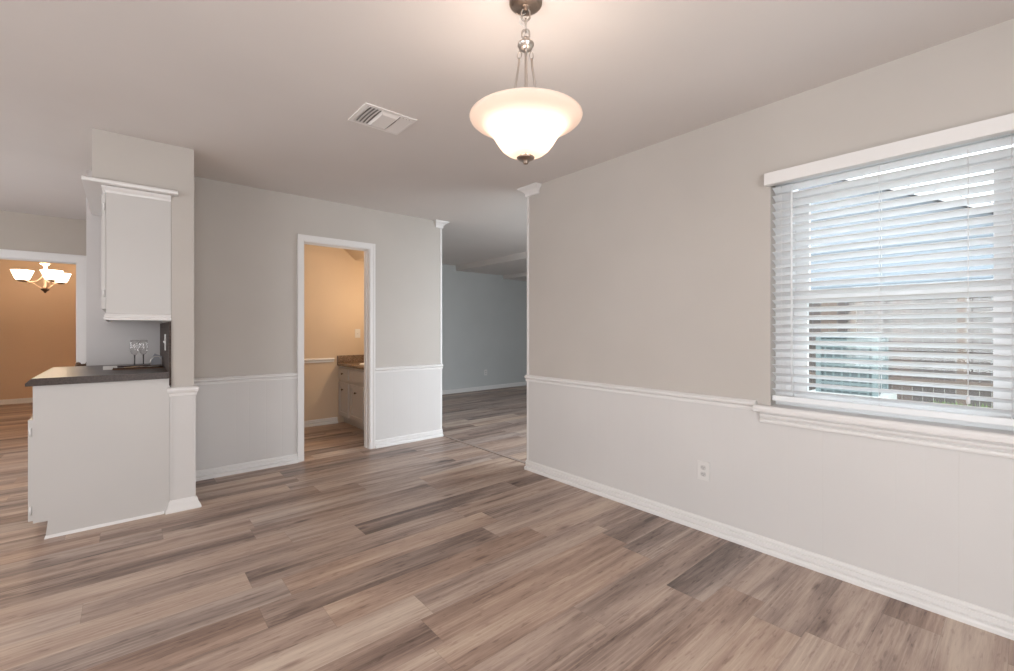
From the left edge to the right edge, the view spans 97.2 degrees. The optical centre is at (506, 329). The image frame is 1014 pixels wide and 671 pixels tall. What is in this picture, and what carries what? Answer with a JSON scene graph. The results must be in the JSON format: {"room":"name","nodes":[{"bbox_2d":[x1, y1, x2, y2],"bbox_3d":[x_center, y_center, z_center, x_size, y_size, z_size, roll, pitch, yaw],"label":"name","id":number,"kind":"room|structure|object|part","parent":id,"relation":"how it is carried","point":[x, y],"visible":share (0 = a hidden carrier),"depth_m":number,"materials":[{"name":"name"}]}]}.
{"room":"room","nodes":[
{"label":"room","id":0,"kind":"room"},
{"bbox_2d":[0,259,75,399],"bbox_3d":[-7.965,-0.009,7.464,3.600,2.440,0.100,0,0,-41],"label":"wall","id":1,"kind":"structure","parent":0,"point":[38,328],"depth_m":7.45,"materials":[{"name":"paint"}]},
{"bbox_2d":[0,398,32,404],"bbox_3d":[-7.961,1.172,7.382,3.500,0.078,0.030,0,0,-41],"label":"baseboard","id":2,"kind":"structure","parent":1,"relation":"attached to","point":[20,400],"depth_m":7.31,"materials":[{"name":"white paint"}]},
{"bbox_2d":[0,210,85,255],"bbox_3d":[-5.569,-0.009,4.382,3.235,2.440,0.100,0,0,-41],"label":"wall","id":3,"kind":"structure","parent":0,"point":[18,231],"depth_m":4.81,"materials":[{"name":"paint"}]},
{"bbox_2d":[0,249,85,363],"bbox_3d":[-5.212,0.191,4.673,1.205,2.040,0.123,0,0,-41],"label":"door frame","id":4,"kind":"structure","parent":3,"relation":"in","point":[79,260],"depth_m":4.98,"materials":[{"name":"white paint"}]},
{"bbox_2d":[86,170,161,365],"bbox_3d":[-3.773,-0.009,4.418,0.460,2.440,2.180,0,0,-41],"label":"wall","id":5,"kind":"structure","parent":0,"point":[114,342],"depth_m":3.50,"materials":[{"name":"grey paint"}]},
{"bbox_2d":[92,128,193,386],"bbox_3d":[-3.402,-0.009,4.137,0.512,2.440,3.290,0,0,-41],"label":"wall","id":6,"kind":"structure","parent":0,"point":[115,156],"depth_m":2.98,"materials":[{"name":"beige paint"}]},
{"bbox_2d":[81,175,177,215],"bbox_3d":[-2.692,-0.902,3.202,0.462,0.026,1.074,0,0,-41],"label":"trim","id":7,"kind":"structure","parent":6,"relation":"attached to","point":[92,186],"depth_m":2.85,"materials":[{"name":"white paint"}]},
{"bbox_2d":[101,185,170,321],"bbox_3d":[-2.680,-0.473,3.228,0.343,0.827,1.008,0,0,-41],"label":"upper cabinet","id":8,"kind":"object","parent":6,"relation":"attached to","point":[135,224],"visible":1,"depth_m":2.85,"materials":[{"name":"white paint"}]},
{"bbox_3d":[-2.656,-0.484,2.952,0.020,0.710,0.470,0,0,-41],"label":"door","id":9,"kind":"part","parent":8,"relation":"part of","materials":[{"name":"white paint"}]},
{"bbox_3d":[-2.680,-0.868,3.229,0.342,0.038,1.008,0,0,-41],"label":"crown moulding","id":10,"kind":"part","parent":8,"relation":"part of","materials":[{"name":"white paint"}]},
{"bbox_3d":[-2.680,-0.080,3.234,0.334,0.040,1.000,0,0,-41],"label":"moulding","id":11,"kind":"part","parent":8,"relation":"part of","materials":[{"name":"white paint"}]},
{"bbox_2d":[163,334,165,350],"bbox_3d":[-2.450,0.091,3.194,0.016,0.116,0.074,0,0,-41],"label":"light switch","id":12,"kind":"object","parent":6,"relation":"attached to","point":[164,341],"visible":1,"depth_m":3.18,"materials":[{"name":"white plastic"}]},
{"bbox_2d":[160,322,170,385],"bbox_3d":[-2.560,0.160,3.345,0.011,0.422,1.022,0,0,-41],"label":"backsplash","id":13,"kind":"structure","parent":6,"relation":"attached to","point":[165,328],"depth_m":3.15,"materials":[{"name":"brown tile"}]},
{"bbox_2d":[170,395,195,500],"bbox_3d":[-2.182,0.826,3.008,0.140,0.770,0.011,0,0,-41],"label":"trim","id":14,"kind":"structure","parent":6,"relation":"attached to","point":[182,408],"depth_m":3.01,"materials":[{"name":"white paint"}]},
{"bbox_2d":[167,386,198,396],"bbox_3d":[-2.176,0.414,3.003,0.174,0.062,0.027,0,0,-41],"label":"trim","id":15,"kind":"structure","parent":6,"relation":"attached to","point":[183,390],"depth_m":3.00,"materials":[{"name":"white paint"}]},
{"bbox_2d":[165,495,201,514],"bbox_3d":[-2.172,1.173,3.000,0.196,0.076,0.037,0,0,-41],"label":"trim","id":16,"kind":"structure","parent":6,"relation":"attached to","point":[188,503],"depth_m":2.99,"materials":[{"name":"white paint"}]},
{"bbox_2d":[194,177,439,378],"bbox_3d":[-1.699,-0.009,4.359,2.365,2.440,0.120,0,0,-41],"label":"wall","id":17,"kind":"structure","parent":0,"point":[245,237],"depth_m":3.97,"materials":[{"name":"beige paint"}]},
{"bbox_2d":[194,379,296,470],"bbox_3d":[-2.238,0.829,3.815,0.837,0.764,0.006,0,0,-41],"label":"wainscoting","id":18,"kind":"structure","parent":17,"relation":"attached to","point":[241,422],"depth_m":3.81,"materials":[{"name":"white paint"}]},
{"bbox_2d":[194,373,297,384],"bbox_3d":[-2.230,0.420,3.806,0.837,0.054,0.030,0,0,-41],"label":"trim","id":19,"kind":"structure","parent":17,"relation":"attached to","point":[265,377],"depth_m":3.80,"materials":[{"name":"white paint"}]},
{"bbox_2d":[196,454,297,480],"bbox_3d":[-2.227,1.172,3.801,0.837,0.078,0.030,0,0,-41],"label":"baseboard","id":20,"kind":"structure","parent":17,"relation":"attached to","point":[210,473],"depth_m":3.80,"materials":[{"name":"white paint"}]},
{"bbox_2d":[297,234,374,461],"bbox_3d":[-1.671,0.169,4.370,0.745,2.084,0.143,0,0,-41],"label":"door frame","id":21,"kind":"structure","parent":17,"relation":"in","point":[368,248],"depth_m":4.39,"materials":[{"name":"white paint"}]},
{"bbox_2d":[344,249,363,260],"bbox_3d":[-1.523,-1.076,5.494,0.489,0.304,1.369,0,0,-41],"label":"ceiling","id":22,"kind":"structure","parent":17,"relation":"attached to","point":[357,255],"depth_m":5.81,"materials":[{"name":"beige paint"}]},
{"bbox_2d":[375,369,439,439],"bbox_3d":[-1.057,0.829,4.826,0.781,0.764,0.006,0,0,-41],"label":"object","id":23,"kind":"structure","parent":17,"relation":"attached to","point":[406,402],"depth_m":4.81,"materials":[{"name":"white paint"}]},
{"bbox_2d":[375,364,442,372],"bbox_3d":[-1.039,0.420,4.826,0.808,0.054,0.030,0,0,-41],"label":"trim","id":24,"kind":"structure","parent":17,"relation":"attached to","point":[435,366],"depth_m":4.80,"materials":[{"name":"white paint"}]},
{"bbox_2d":[375,429,443,448],"bbox_3d":[-1.035,1.172,4.820,0.806,0.078,0.030,0,0,-41],"label":"baseboard","id":25,"kind":"structure","parent":17,"relation":"attached to","point":[398,440],"depth_m":4.79,"materials":[{"name":"white paint"}]},
{"bbox_2d":[440,228,441,428],"bbox_3d":[-0.791,0.030,5.134,0.022,2.361,0.133,0,0,-41],"label":"trim","id":26,"kind":"structure","parent":17,"relation":"attached to","point":[440,228],"depth_m":5.08,"materials":[{"name":"white paint"}]},
{"bbox_2d":[433,219,448,228],"bbox_3d":[-0.802,-1.190,5.125,0.174,0.077,0.245,0,0,-41],"label":"trim","id":27,"kind":"structure","parent":17,"relation":"attached to","point":[438,223],"depth_m":5.04,"materials":[{"name":"white paint"}]},
{"bbox_2d":[304,244,363,422],"bbox_3d":[-2.688,-0.009,5.465,2.300,2.440,0.100,0,0,-41],"label":"wall","id":28,"kind":"structure","parent":0,"point":[333,280],"depth_m":5.74,"materials":[{"name":"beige paint"}]},
{"bbox_2d":[304,358,334,362],"bbox_3d":[-2.876,0.390,5.219,1.695,0.054,0.030,0,0,-41],"label":"trim","id":29,"kind":"structure","parent":28,"relation":"attached to","point":[314,360],"depth_m":5.64,"materials":[{"name":"white paint"}]},
{"bbox_2d":[304,417,337,427],"bbox_3d":[-2.859,1.172,5.233,1.740,0.078,0.030,0,0,-41],"label":"baseboard","id":30,"kind":"structure","parent":28,"relation":"attached to","point":[325,421],"depth_m":5.66,"materials":[{"name":"white paint"}]},
{"bbox_2d":[337,355,363,362],"bbox_3d":[-1.990,0.384,5.981,0.563,0.092,0.020,0,0,-41],"label":"backsplash","id":31,"kind":"structure","parent":28,"relation":"attached to","point":[342,358],"depth_m":5.90,"materials":[{"name":"brown stone"}]},
{"bbox_2d":[355,329,359,337],"bbox_3d":[-1.997,0.051,5.979,0.074,0.116,0.016,0,0,-41],"label":"light switch","id":32,"kind":"object","parent":28,"relation":"attached to","point":[357,331],"visible":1,"depth_m":5.98,"materials":[{"name":"white plastic"}]},
{"bbox_2d":[442,264,526,389],"bbox_3d":[-1.027,-0.009,8.584,5.600,2.440,0.100,0,0,-41],"label":"wall","id":33,"kind":"structure","parent":0,"point":[484,316],"depth_m":8.98,"materials":[{"name":"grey paint"}]},
{"bbox_2d":[442,381,526,394],"bbox_3d":[-0.734,1.172,8.749,4.740,0.078,0.030,0,0,-41],"label":"baseboard","id":34,"kind":"structure","parent":33,"relation":"attached to","point":[459,390],"depth_m":8.96,"materials":[{"name":"white paint"}]},
{"bbox_2d":[456,252,526,274],"bbox_3d":[1.596,-1.179,7.610,2.680,0.100,4.790,0,0,-41],"label":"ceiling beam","id":35,"kind":"structure","parent":33,"relation":"attached to","point":[514,263],"depth_m":8.05,"materials":[{"name":"paint"}]},
{"bbox_2d":[0,385,1013,670],"bbox_3d":[-1.313,1.241,4.996,10.700,0.060,12.700,0,0,-41],"label":"floor","id":36,"kind":"structure","parent":0,"point":[442,553],"depth_m":2.15,"materials":[{"name":"brown wood"}]},
{"bbox_2d":[28,379,169,538],"bbox_3d":[-2.819,0.767,3.123,0.678,0.888,1.019,0,0,-41],"label":"base cabinet","id":37,"kind":"object","parent":36,"relation":"on","point":[99,453],"visible":0.99,"depth_m":2.73,"materials":[{"name":"white paint"}]},
{"bbox_3d":[-2.890,0.811,2.746,0.020,0.580,0.480,0,0,-41],"label":"door","id":38,"kind":"part","parent":37,"relation":"part of","materials":[{"name":"white paint"}]},
{"bbox_2d":[25,363,168,386],"bbox_3d":[-2.808,0.300,3.124,0.650,0.043,1.035,0,0,-41],"label":"countertop","id":39,"kind":"structure","parent":37,"relation":"on","point":[72,374],"depth_m":2.83,"materials":[{"name":"grey stone"}]},
{"bbox_2d":[103,366,116,369],"bbox_3d":[-2.776,0.267,3.126,0.075,0.024,0.044,0,0,-41],"label":"folded card","id":40,"kind":"object","parent":39,"relation":"on","point":[104,367],"visible":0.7,"depth_m":3.11,"materials":[{"name":"white paper"}]},
{"bbox_2d":[112,365,163,369],"bbox_3d":[-2.667,0.272,3.232,0.280,0.014,0.200,0,0,-41],"label":"serving tray","id":41,"kind":"object","parent":39,"relation":"on","point":[152,366],"visible":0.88,"depth_m":3.20,"materials":[{"name":"brown metal"}]},
{"bbox_2d":[150,353,161,364],"bbox_3d":[-2.677,0.230,3.409,0.074,0.098,0.065,0,0,-41],"label":"napkin holder","id":42,"kind":"object","parent":39,"relation":"on","point":[156,359],"visible":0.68,"depth_m":3.40,"materials":[{"name":"silver metal"}]},
{"bbox_3d":[-2.466,1.203,2.762,0.552,0.016,0.012,0,0,-41],"label":"shoe moulding","id":43,"kind":"part","parent":37,"relation":"part of","materials":[{"name":"white paint"}]},
{"bbox_2d":[338,366,363,429],"bbox_3d":[-1.597,0.839,5.509,0.579,0.744,1.248,0,0,-41],"label":"vanity cabinet","id":44,"kind":"object","parent":36,"relation":"on","point":[351,380],"visible":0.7,"depth_m":5.49,"materials":[{"name":"white paint"}]},
{"bbox_3d":[-2.074,0.886,5.678,0.018,0.420,0.325,0,0,-41],"label":"door","id":45,"kind":"part","parent":44,"relation":"part of","materials":[{"name":"white paint"}]},
{"bbox_3d":[-2.074,0.566,5.678,0.018,0.130,0.325,0,0,-41],"label":"drawer","id":46,"kind":"part","parent":44,"relation":"part of","materials":[{"name":"white paint"}]},
{"bbox_2d":[337,355,363,369],"bbox_3d":[-1.587,0.376,5.511,0.563,0.180,1.258,0,0,-41],"label":"countertop","id":47,"kind":"structure","parent":44,"relation":"on","point":[352,361],"depth_m":5.84,"materials":[{"name":"brown stone"}]},
{"bbox_3d":[-1.799,0.886,5.357,0.018,0.420,0.420,0,0,-41],"label":"door","id":48,"kind":"part","parent":44,"relation":"part of","materials":[{"name":"white paint"}]},
{"bbox_2d":[443,435,525,463],"bbox_3d":[-0.242,1.208,4.529,0.036,0.006,1.497,0,0,-41],"label":"trim","id":49,"kind":"structure","parent":36,"relation":"on","point":[503,455],"depth_m":4.48,"materials":[{"name":"beige wood"}]},
{"bbox_2d":[0,0,1013,264],"bbox_3d":[-1.313,-1.269,4.996,10.700,0.080,12.700,0,0,-41],"label":"ceiling","id":50,"kind":"structure","parent":0,"point":[264,94],"depth_m":2.18,"materials":[{"name":"paint"}]},
{"bbox_2d":[10,262,70,292],"bbox_3d":[-6.374,-0.865,6.107,0.578,0.728,0.601,0,0,-41],"label":"chandelier","id":51,"kind":"object","parent":50,"relation":"hanging from","point":[50,276],"visible":0.91,"depth_m":6.03,"materials":[{"name":"white glass"}]},
{"bbox_3d":[-6.539,-0.738,6.028,0.224,0.125,0.224,0,0,-41],"label":"lamp shade","id":52,"kind":"part","parent":51,"relation":"part of","materials":[{"name":"white glass"}]},
{"bbox_3d":[-6.452,-0.704,6.083,0.218,0.135,0.016,0,0,-32],"label":"arm","id":53,"kind":"part","parent":51,"relation":"part of","materials":[{"name":"silver metal"}]},
{"bbox_3d":[-6.158,-0.738,6.044,0.224,0.125,0.224,0,0,-41],"label":"lamp shade","id":54,"kind":"part","parent":51,"relation":"part of","materials":[{"name":"white glass"}]},
{"bbox_3d":[-6.362,-0.738,6.366,0.224,0.125,0.224,0,0,-41],"label":"lamp shade","id":55,"kind":"part","parent":51,"relation":"part of","materials":[{"name":"white glass"}]},
{"bbox_2d":[348,102,416,134],"bbox_3d":[-0.728,-1.221,2.612,0.310,0.016,0.255,0,0,-41],"label":"ceiling vent","id":56,"kind":"object","parent":50,"relation":"in","point":[369,115],"visible":1,"depth_m":2.59,"materials":[{"name":"white metal"}]},
{"bbox_3d":[-0.724,-1.219,2.615,0.110,0.012,0.211,0,0,-41],"label":"panel","id":57,"kind":"part","parent":56,"relation":"part of","materials":[{"name":"white metal"}]},
{"bbox_2d":[469,0,582,164],"bbox_3d":[0.070,-0.924,1.676,0.421,0.610,0.421,0,0,-41],"label":"pendant lamp","id":58,"kind":"object","parent":50,"relation":"hanging from","point":[525,123],"visible":1,"depth_m":1.59,"materials":[{"name":"white glass"}]},
{"bbox_3d":[0.019,-0.864,1.703,0.069,0.322,0.008,0,0,28],"label":"rod","id":59,"kind":"part","parent":58,"relation":"part of","materials":[{"name":"silver metal"}]},
{"bbox_3d":[0.070,-0.851,1.676,0.009,0.400,0.010,0,0,4],"label":"stem","id":60,"kind":"part","parent":58,"relation":"part of","materials":[{"name":"silver metal"}]},
{"bbox_3d":[0.070,-0.723,1.676,0.421,0.144,0.421,0,0,-41],"label":"lamp shade","id":61,"kind":"part","parent":58,"relation":"part of","materials":[{"name":"white glass"}]},
{"bbox_3d":[0.072,-0.864,1.619,0.008,0.322,0.069,0,0,-2],"label":"rod","id":62,"kind":"part","parent":58,"relation":"part of","materials":[{"name":"silver metal"}]},
{"bbox_3d":[0.119,-0.864,1.707,0.069,0.322,0.008,0,0,-32],"label":"rod","id":63,"kind":"part","parent":58,"relation":"part of","materials":[{"name":"silver metal"}]},
{"bbox_2d":[529,18,1013,404],"bbox_3d":[1.692,-0.009,2.252,0.165,2.440,4.422,0,0,-41],"label":"wall","id":64,"kind":"structure","parent":0,"point":[651,266],"depth_m":2.71,"materials":[{"name":"beige paint"}]},
{"bbox_2d":[527,197,528,459],"bbox_3d":[0.231,0.030,3.927,0.140,2.361,0.022,0,0,-41],"label":"trim","id":65,"kind":"structure","parent":64,"relation":"attached to","point":[527,197],"depth_m":3.88,"materials":[{"name":"white paint"}]},
{"bbox_2d":[517,182,541,197],"bbox_3d":[0.261,-1.190,3.893,0.252,0.077,0.236,0,0,-41],"label":"trim","id":66,"kind":"structure","parent":64,"relation":"attached to","point":[533,189],"depth_m":3.81,"materials":[{"name":"white paint"}]},
{"bbox_2d":[524,375,756,409],"bbox_3d":[0.769,0.420,3.180,0.030,0.054,1.867,0,0,-41],"label":"trim","id":67,"kind":"structure","parent":64,"relation":"attached to","point":[748,404],"depth_m":2.95,"materials":[{"name":"white paint"}]},
{"bbox_2d":[697,460,709,481],"bbox_3d":[1.186,0.853,2.699,0.009,0.116,0.074,0,0,-41],"label":"wall outlet","id":68,"kind":"object","parent":64,"relation":"attached to","point":[703,468],"visible":1,"depth_m":2.69,"materials":[{"name":"white plastic"}]},
{"bbox_2d":[524,460,1013,639],"bbox_3d":[1.572,1.172,2.232,0.030,0.078,4.348,0,0,-41],"label":"baseboard","id":69,"kind":"structure","parent":64,"relation":"attached to","point":[1000,624],"depth_m":2.26,"materials":[{"name":"white paint"}]},
{"bbox_2d":[529,381,1013,616],"bbox_3d":[1.595,0.829,2.234,0.006,0.764,4.322,0,0,-41],"label":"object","id":70,"kind":"structure","parent":64,"relation":"attached to","point":[939,520],"depth_m":2.29,"materials":[{"name":"white paint"}]},
{"bbox_2d":[753,135,1013,458],"bbox_3d":[1.787,-0.164,2.098,0.217,1.342,1.101,0,0,-41],"label":"window","id":71,"kind":"structure","parent":64,"relation":"in","point":[971,437],"depth_m":2.04,"materials":[{"name":"white plastic"}]},
{"bbox_3d":[1.753,0.429,2.069,0.128,0.036,1.101,0,0,-41],"label":"sill","id":72,"kind":"part","parent":71,"relation":"part of","materials":[{"name":"white paint"}]},
{"bbox_2d":[764,113,1013,426],"bbox_3d":[1.751,-0.228,2.066,0.110,1.226,0.999,0,0,-41],"label":"window blind","id":73,"kind":"object","parent":71,"relation":"attached to","point":[1001,126],"visible":1,"depth_m":2.03,"materials":[{"name":"white paint"}]},
{"bbox_3d":[1.471,-0.213,2.393,0.002,1.144,0.002,0,0,-41],"label":"ladder cord","id":74,"kind":"part","parent":73,"relation":"part of","materials":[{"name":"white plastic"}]},
{"bbox_3d":[1.776,-0.213,2.118,0.002,1.144,0.002,0,0,-41],"label":"ladder cord","id":75,"kind":"part","parent":73,"relation":"part of","materials":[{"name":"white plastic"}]},
{"bbox_3d":[1.770,0.370,2.084,0.050,0.030,0.953,0,0,-41],"label":"rail","id":76,"kind":"part","parent":73,"relation":"part of","materials":[{"name":"white plastic"}]},
{"bbox_3d":[1.919,-0.219,1.859,0.014,1.060,0.014,0,0,-41],"label":"lift cord","id":77,"kind":"part","parent":73,"relation":"part of","materials":[{"name":"white fabric"}]},
{"bbox_3d":[2.002,-0.213,1.772,0.002,1.144,0.002,0,0,-41],"label":"ladder cord","id":78,"kind":"part","parent":73,"relation":"part of","materials":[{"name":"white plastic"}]},
{"bbox_3d":[1.824,0.092,2.129,0.030,0.593,0.793,0,0,-41],"label":"sash","id":79,"kind":"part","parent":71,"relation":"part of","materials":[{"name":"white plastic"}]},
{"bbox_3d":[1.848,-0.449,2.150,0.030,0.579,0.793,0,0,-41],"label":"sash","id":80,"kind":"part","parent":71,"relation":"part of","materials":[{"name":"white plastic"}]},
{"bbox_3d":[2.652,-0.009,8.514,0.100,2.440,4.790,0,0,-41],"label":"wall","id":81,"kind":"structure","parent":0,"visible":0},
{"bbox_2d":[503,272,526,280],"bbox_3d":[2.044,-1.093,7.994,1.500,0.069,4.790,0,0,-41],"label":"trim","id":82,"kind":"structure","parent":81,"relation":"attached to","point":[519,276],"depth_m":9.12,"materials":[{"name":"paint"}]},
{"label":"outside","id":83,"kind":"structure","parent":0,"visible":0},
{"bbox_2d":[933,388,979,405],"bbox_3d":[9.547,1.356,9.484,21.160,0.050,18.000,0,0,-41],"label":"ground","id":84,"kind":"structure","parent":83,"point":[933,388],"depth_m":9.16,"materials":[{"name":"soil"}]},
{"bbox_2d":[810,332,896,398],"bbox_3d":[5.742,0.686,7.440,1.000,1.290,1.000,0,0,-41],"label":"air conditioner","id":85,"kind":"object","parent":84,"relation":"on","point":[856,339],"visible":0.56,"depth_m":7.18,"materials":[{"name":"grey metal"}]},
{"bbox_3d":[5.221,0.581,7.480,0.070,0.899,0.070,0,0,-41],"label":"corner post","id":86,"kind":"part","parent":85,"relation":"part of","materials":[{"name":"grey paint"}]},
{"bbox_3d":[5.702,0.581,6.918,0.070,0.899,0.070,0,0,-41],"label":"corner post","id":87,"kind":"part","parent":85,"relation":"part of","materials":[{"name":"grey paint"}]},
{"bbox_3d":[6.264,0.581,7.399,0.070,0.899,0.070,0,0,-41],"label":"corner post","id":88,"kind":"part","parent":85,"relation":"part of","materials":[{"name":"grey paint"}]},
{"bbox_2d":[798,176,992,390],"bbox_3d":[8.742,-1.549,12.678,2.530,5.760,7.900,0,0,-41],"label":"house","id":89,"kind":"structure","parent":84,"relation":"on","point":[908,186],"depth_m":10.60,"materials":[{"name":"grey"}]},
{"bbox_2d":[809,297,992,407],"bbox_3d":[7.636,0.375,7.906,0.153,1.911,8.087,0,0,-41],"label":"fence","id":90,"kind":"object","parent":84,"relation":"on","point":[971,299],"visible":0.18,"depth_m":8.08,"materials":[{"name":"brown"}]},
{"bbox_3d":[6.831,0.431,8.799,0.092,1.800,0.090,0,0,-41],"label":"fence post","id":91,"kind":"part","parent":90,"relation":"part of","materials":[{"name":"white"}]},
{"bbox_3d":[7.692,0.939,7.897,0.041,0.085,8.000,0,0,-41],"label":"fence rail","id":92,"kind":"part","parent":90,"relation":"part of","materials":[{"name":"brown"}]},
{"bbox_3d":[7.692,-0.262,7.897,0.041,0.085,8.000,0,0,-41],"label":"fence rail","id":93,"kind":"part","parent":90,"relation":"part of","materials":[{"name":"brown"}]},
{"bbox_2d":[933,400,991,407],"bbox_3d":[6.834,1.251,4.859,4.742,0.160,3.750,0,0,-41],"label":"grass","id":94,"kind":"structure","parent":84,"relation":"on","point":[982,405],"depth_m":7.41,"materials":[{"name":"green plant"}]}
]}

